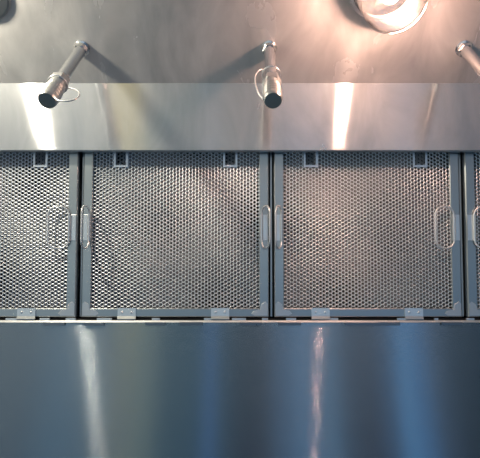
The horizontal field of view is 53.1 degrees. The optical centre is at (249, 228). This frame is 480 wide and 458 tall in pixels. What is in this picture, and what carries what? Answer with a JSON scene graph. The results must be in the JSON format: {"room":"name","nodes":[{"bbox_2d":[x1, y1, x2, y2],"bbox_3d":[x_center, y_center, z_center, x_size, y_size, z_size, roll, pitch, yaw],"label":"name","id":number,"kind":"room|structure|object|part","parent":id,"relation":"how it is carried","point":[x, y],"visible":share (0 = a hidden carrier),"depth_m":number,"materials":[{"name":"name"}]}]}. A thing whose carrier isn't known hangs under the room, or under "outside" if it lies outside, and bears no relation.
{"room":"commercial kitchen","nodes":[
{"label":"commercial kitchen","id":0,"kind":"room"},
{"bbox_2d":[0,323,479,457],"bbox_3d":[0.050,0.568,1.223,3.000,0.476,0.476,0,-48,0],"label":"panel","id":1,"kind":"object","parent":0,"point":[69,390],"depth_m":1.23,"materials":[{"name":"silver metal"}]},
{"bbox_2d":[0,0,479,281],"bbox_3d":[0.050,-0.330,1.292,3.000,0.012,1.440,0,-48,0],"label":"range hood","id":2,"kind":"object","parent":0,"point":[129,41],"depth_m":1.17,"materials":[{"name":"silver metal"}]},
{"bbox_2d":[0,0,10,17],"bbox_3d":[-0.605,-0.535,1.095,0.111,0.008,0.111,0,-48,0],"label":"round fitting","id":3,"kind":"object","parent":2,"relation":"attached to","point":[4,4],"visible":1,"depth_m":1.11,"materials":[{"name":"silver metal"}]},
{"bbox_2d":[38,40,89,108],"bbox_3d":[-0.393,-0.351,1.062,0.088,0.301,0.043,-18,-51,16],"label":"nozzle","id":4,"kind":"object","parent":2,"relation":"attached to","point":[50,95],"visible":1,"depth_m":1.02,"materials":[{"name":"silver metal"}]},
{"bbox_2d":[0,83,479,151],"bbox_3d":[0.050,-0.285,1.242,3.000,0.126,0.138,0,-48,0],"label":"panel","id":5,"kind":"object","parent":2,"relation":"attached to","point":[105,117],"depth_m":1.24,"materials":[{"name":"silver metal"}]},
{"bbox_2d":[254,40,282,108],"bbox_3d":[0.042,-0.356,1.074,0.044,0.277,0.058,-34,-56,27],"label":"nozzle","id":6,"kind":"object","parent":2,"relation":"attached to","point":[272,97],"visible":1,"depth_m":1.02,"materials":[{"name":"silver metal"}]},
{"bbox_2d":[349,0,427,33],"bbox_3d":[0.294,-0.505,1.019,0.156,0.160,0.156,0,-48,0],"label":"lamp","id":7,"kind":"object","parent":2,"relation":"attached to","point":[387,16],"visible":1,"depth_m":1.06,"materials":[{"name":"white glass"}]},
{"bbox_3d":[0.294,-0.499,1.012,0.040,0.058,0.040,0,-48,0],"label":"light bulb","id":8,"kind":"part","parent":7,"relation":"part of","materials":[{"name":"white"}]},
{"bbox_2d":[455,40,479,77],"bbox_3d":[0.547,-0.344,1.068,0.091,0.301,0.044,0,-48,0],"label":"nozzle","id":9,"kind":"object","parent":2,"relation":"attached to","point":[463,49],"visible":1,"depth_m":1.13,"materials":[{"name":"silver metal"}]},
{"bbox_2d":[0,282,479,317],"bbox_3d":[0.050,0.234,1.503,3.000,0.430,0.304,0,-48,0],"label":"wall","id":10,"kind":"structure","parent":0,"point":[272,316],"depth_m":1.50,"materials":[{"name":"grey metal"}]},
{"bbox_2d":[80,152,83,315],"bbox_3d":[-0.444,-0.012,1.276,0.004,0.350,0.350,0,-48,0],"label":"trim","id":11,"kind":"structure","parent":10,"relation":"attached to","point":[83,152],"depth_m":1.27,"materials":[{"name":"silver metal"}]},
{"bbox_2d":[0,318,479,324],"bbox_3d":[0.050,0.238,1.236,2.998,0.021,0.011,0,-48,0],"label":"trough","id":12,"kind":"object","parent":10,"relation":"attached to","point":[45,321],"visible":1,"depth_m":1.23,"materials":[{"name":"silver metal"}]},
{"bbox_2d":[0,152,82,319],"bbox_3d":[-0.694,-0.012,1.271,0.486,0.385,0.374,0,-48,0],"label":"grease filter","id":13,"kind":"object","parent":12,"relation":"on","point":[41,192],"visible":0.89,"depth_m":1.26,"materials":[{"name":"silver metal"}]},
{"bbox_3d":[-0.464,-0.004,1.247,0.021,0.068,0.009,0,-3,0],"label":"handle","id":14,"kind":"part","parent":13,"relation":"part of","materials":[{"name":"silver metal"}]},
{"bbox_2d":[80,152,270,319],"bbox_3d":[-0.193,-0.012,1.271,0.489,0.385,0.374,0,-48,0],"label":"grease filter","id":15,"kind":"object","parent":12,"relation":"on","point":[166,234],"visible":0.88,"depth_m":1.26,"materials":[{"name":"grey metal"}]},
{"bbox_3d":[-0.424,-0.004,1.247,0.021,0.068,0.009,0,-3,0],"label":"handle","id":16,"kind":"part","parent":15,"relation":"part of","materials":[{"name":"silver metal"}]},
{"bbox_3d":[0.036,-0.004,1.247,0.021,0.068,0.009,0,-3,0],"label":"handle","id":17,"kind":"part","parent":15,"relation":"part of","materials":[{"name":"silver metal"}]},
{"bbox_2d":[273,152,461,319],"bbox_3d":[0.305,-0.012,1.271,0.487,0.385,0.374,0,-48,0],"label":"grease filter","id":18,"kind":"object","parent":12,"relation":"on","point":[356,234],"visible":0.93,"depth_m":1.26,"materials":[{"name":"grey metal"}]},
{"bbox_3d":[0.076,-0.004,1.247,0.021,0.068,0.009,0,-3,0],"label":"handle","id":19,"kind":"part","parent":18,"relation":"part of","materials":[{"name":"silver metal"}]},
{"bbox_3d":[0.536,-0.004,1.247,0.021,0.068,0.009,0,-3,0],"label":"handle","id":20,"kind":"part","parent":18,"relation":"part of","materials":[{"name":"silver metal"}]},
{"bbox_2d":[460,152,479,316],"bbox_3d":[0.807,-0.012,1.271,0.486,0.385,0.374,0,-48,0],"label":"grease filter","id":21,"kind":"object","parent":12,"relation":"on","point":[469,161],"visible":0.89,"depth_m":1.26,"materials":[{"name":"grey metal"}]},
{"bbox_3d":[0.577,-0.004,1.247,0.021,0.068,0.009,0,-3,0],"label":"handle","id":22,"kind":"part","parent":21,"relation":"part of","materials":[{"name":"silver metal"}]},
{"bbox_2d":[270,152,271,315],"bbox_3d":[0.056,-0.012,1.276,0.004,0.350,0.350,0,-48,0],"label":"trim","id":23,"kind":"structure","parent":10,"relation":"attached to","point":[270,152],"depth_m":1.27,"materials":[{"name":"silver metal"}]},
{"bbox_2d":[458,152,463,315],"bbox_3d":[0.558,-0.012,1.276,0.004,0.350,0.350,0,-48,0],"label":"trim","id":24,"kind":"structure","parent":10,"relation":"attached to","point":[458,152],"depth_m":1.27,"materials":[{"name":"silver metal"}]}
]}

